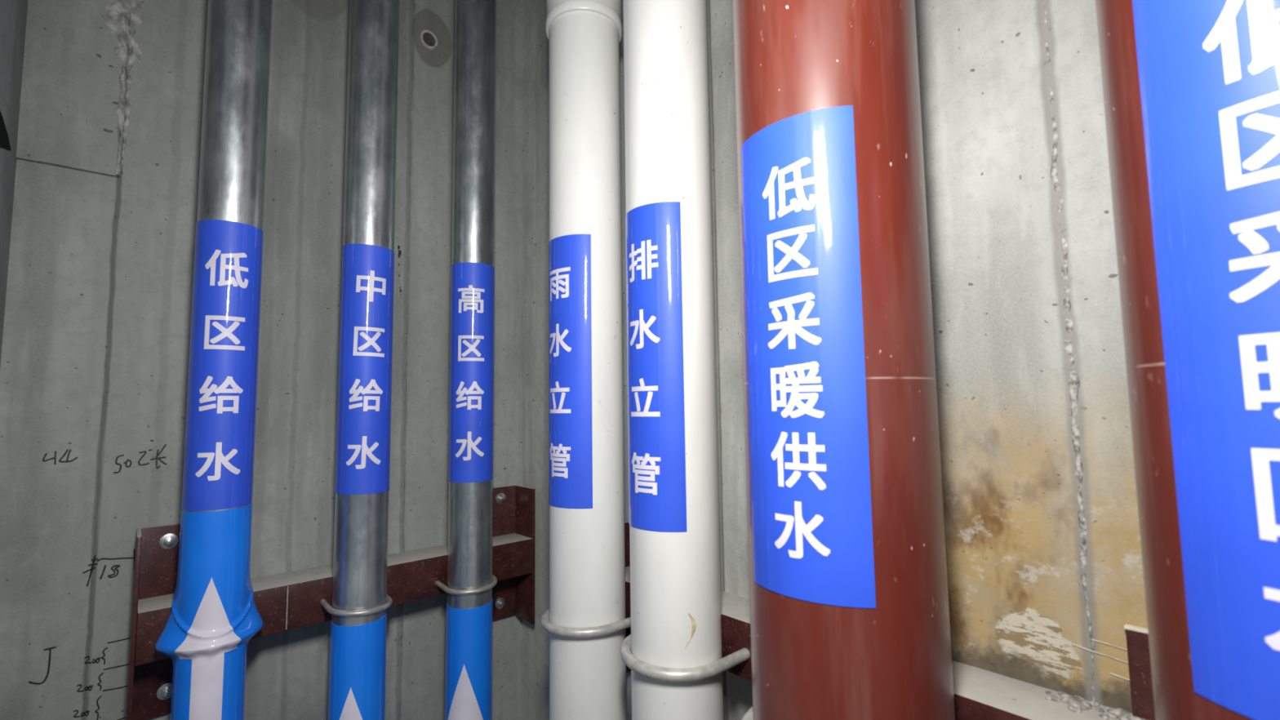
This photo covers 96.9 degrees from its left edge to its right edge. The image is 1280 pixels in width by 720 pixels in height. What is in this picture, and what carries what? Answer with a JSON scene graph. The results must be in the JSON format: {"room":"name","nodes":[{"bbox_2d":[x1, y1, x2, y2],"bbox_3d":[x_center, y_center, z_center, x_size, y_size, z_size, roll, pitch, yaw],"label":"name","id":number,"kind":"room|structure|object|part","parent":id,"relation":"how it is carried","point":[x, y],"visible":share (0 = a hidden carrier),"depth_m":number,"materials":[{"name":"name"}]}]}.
{"room":"pipe shaft","nodes":[
{"label":"pipe shaft","id":0,"kind":"room"},
{"bbox_2d":[0,0,27,366],"bbox_3d":[-0.854,0.130,0.524,0.301,2.750,0.332,3,-6,-42],"label":"wall","id":1,"kind":"structure","parent":0,"point":[13,13],"depth_m":0.73,"materials":[{"name":"concrete"}]},
{"bbox_2d":[0,0,523,719],"bbox_3d":[-0.775,0.163,0.941,1.602,2.750,0.223,3,-6,-42],"label":"wall","id":2,"kind":"structure","parent":0,"point":[95,347],"depth_m":0.89,"materials":[{"name":"concrete"}]},
{"bbox_2d":[125,484,535,719],"bbox_3d":[-0.477,0.394,0.998,0.623,0.274,0.085,3,-6,-42],"label":"bracket","id":3,"kind":"object","parent":2,"relation":"attached to","point":[291,600],"visible":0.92,"depth_m":0.90,"materials":[{"name":"brown metal"}]},
{"bbox_3d":[-0.680,0.382,0.816,0.078,0.274,0.080,3,-6,-42],"label":"plate","id":4,"kind":"part","parent":3,"relation":"part of","materials":[{"name":"brown metal"}]},
{"bbox_2d":[155,683,172,699],"bbox_3d":[-0.698,0.488,0.835,0.022,0.022,0.002,3,-6,-42],"label":"washer","id":5,"kind":"object","parent":3,"relation":"in","point":[163,691],"depth_m":0.83,"materials":[{"name":"metal"}]},
{"bbox_2d":[159,533,178,549],"bbox_3d":[-0.705,0.271,0.848,0.022,0.022,0.002,3,-6,-42],"label":"washer","id":6,"kind":"object","parent":3,"relation":"in","point":[166,541],"depth_m":0.85,"materials":[{"name":"metal"}]},
{"bbox_3d":[-0.478,0.393,0.998,0.613,0.069,0.084,3,-6,-42],"label":"rail","id":7,"kind":"part","parent":3,"relation":"part of","materials":[{"name":"brown metal"}]},
{"bbox_2d":[320,594,392,616],"bbox_3d":[-0.453,0.391,0.915,0.103,0.019,0.105,3,-6,-42],"label":"u-bolt","id":8,"kind":"object","parent":3,"relation":"attached to","point":[323,602],"visible":0.86,"depth_m":0.88,"materials":[{"name":"metal"}]},
{"bbox_2d":[435,574,497,595],"bbox_3d":[-0.313,0.406,1.038,0.103,0.017,0.105,3,-6,-42],"label":"u-bolt","id":9,"kind":"object","parent":3,"relation":"attached to","point":[456,592],"visible":0.81,"depth_m":1.00,"materials":[{"name":"metal"}]},
{"bbox_2d":[495,597,505,608],"bbox_3d":[-0.294,0.511,1.192,0.022,0.022,0.002,3,-6,-42],"label":"washer","id":10,"kind":"object","parent":3,"relation":"in","point":[500,602],"depth_m":1.19,"materials":[{"name":"metal"}]},
{"bbox_2d":[495,493,505,503],"bbox_3d":[-0.297,0.295,1.210,0.022,0.022,0.002,3,-6,-42],"label":"washer","id":11,"kind":"object","parent":3,"relation":"in","point":[500,497],"depth_m":1.21,"materials":[{"name":"metal"}]},
{"bbox_3d":[-0.270,0.406,1.179,0.071,0.274,0.080,3,-6,-42],"label":"plate","id":12,"kind":"part","parent":3,"relation":"part of","materials":[{"name":"brown metal"}]},
{"bbox_2d":[520,0,1147,719],"bbox_3d":[0.320,0.133,0.762,0.204,2.750,1.928,3,-6,-42],"label":"wall","id":13,"kind":"structure","parent":0,"point":[1045,575],"depth_m":0.57,"materials":[{"name":"concrete"}]},
{"bbox_2d":[624,521,1155,719],"bbox_3d":[0.267,0.362,0.606,0.074,0.253,0.917,3,-6,-42],"label":"bracket","id":14,"kind":"object","parent":13,"relation":"attached to","point":[979,694],"visible":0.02,"depth_m":0.52,"materials":[{"name":"brown metal"}]},
{"bbox_2d":[540,608,631,637],"bbox_3d":[-0.077,0.386,0.853,0.144,0.023,0.150,3,-6,-42],"label":"u-bolt","id":15,"kind":"object","parent":14,"relation":"attached to","point":[568,632],"visible":0.66,"depth_m":0.79,"materials":[{"name":"metal"}]},
{"bbox_3d":[-0.013,0.395,0.917,0.071,0.245,0.077,3,-6,-42],"label":"plate","id":16,"kind":"part","parent":14,"relation":"part of","materials":[{"name":"brown metal"}]},
{"bbox_2d":[619,634,750,681],"bbox_3d":[0.047,0.365,0.714,0.145,0.023,0.152,3,-6,-42],"label":"u-bolt","id":17,"kind":"object","parent":14,"relation":"attached to","point":[696,673],"visible":0.72,"depth_m":0.66,"materials":[{"name":"metal"}]},
{"bbox_2d":[741,706,753,719],"bbox_3d":[0.190,0.349,0.511,0.204,0.023,0.212,3,-6,-42],"label":"u-bolt","id":18,"kind":"object","parent":14,"relation":"attached to","point":[748,715],"visible":0.12,"depth_m":0.55,"materials":[{"name":"metal"}]},
{"bbox_2d":[1044,690,1146,719],"bbox_3d":[0.399,0.304,0.490,0.031,0.006,0.084,3,-6,-42],"label":"rubble","id":19,"kind":"object","parent":14,"relation":"on","point":[1077,704],"visible":1,"depth_m":0.50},
{"bbox_3d":[0.422,0.349,0.430,0.071,0.245,0.075,3,-6,-42],"label":"plate","id":20,"kind":"part","parent":14,"relation":"part of","materials":[{"name":"brown metal"}]},
{"bbox_3d":[-0.183,1.523,0.183,1.602,0.100,1.928,3,-6,-42],"label":"floor","id":21,"kind":"structure","parent":0,"visible":0},
{"bbox_2d":[155,0,272,719],"bbox_3d":[-0.591,0.149,0.802,0.093,2.750,0.119,-4,-6,38],"label":"pipe","id":22,"kind":"object","parent":21,"relation":"on","point":[213,619],"visible":1,"depth_m":0.79,"materials":[{"name":"metal"}]},
{"bbox_2d":[327,0,399,719],"bbox_3d":[-0.454,0.158,0.931,0.082,2.750,0.082,-4,-5,31],"label":"pipe","id":23,"kind":"object","parent":21,"relation":"on","point":[357,644],"visible":1,"depth_m":0.91,"materials":[{"name":"metal"}]},
{"bbox_2d":[444,0,496,719],"bbox_3d":[-0.314,0.166,1.055,0.082,2.750,0.082,3,-6,-36],"label":"pipe","id":24,"kind":"object","parent":21,"relation":"on","point":[469,618],"visible":1,"depth_m":1.04,"materials":[{"name":"metal"}]},
{"bbox_2d":[545,0,626,719],"bbox_3d":[-0.082,0.148,0.871,0.125,2.750,0.125,-1,-5,2],"label":"drain pipe","id":25,"kind":"object","parent":21,"relation":"on","point":[588,675],"visible":1,"depth_m":0.84,"materials":[{"name":"white plastic"}]},
{"bbox_2d":[622,0,724,719],"bbox_3d":[0.042,0.135,0.732,0.114,2.750,0.115,-3,-5,30],"label":"drain pipe","id":26,"kind":"object","parent":21,"relation":"on","point":[676,620],"visible":1,"depth_m":0.70,"materials":[{"name":"white plastic"}]},
{"bbox_2d":[732,0,955,719],"bbox_3d":[0.185,0.116,0.529,0.171,2.750,0.170,3,-6,-42],"label":"pipe","id":27,"kind":"object","parent":21,"relation":"on","point":[849,596],"visible":1,"depth_m":0.47,"materials":[{"name":"red metal"}]},
{"bbox_2d":[1095,0,1279,719],"bbox_3d":[0.383,0.095,0.307,0.171,2.750,0.170,3,-6,-42],"label":"pipe","id":28,"kind":"object","parent":21,"relation":"on","point":[1191,88],"visible":1,"depth_m":0.30,"materials":[{"name":"red paint"}]}
]}

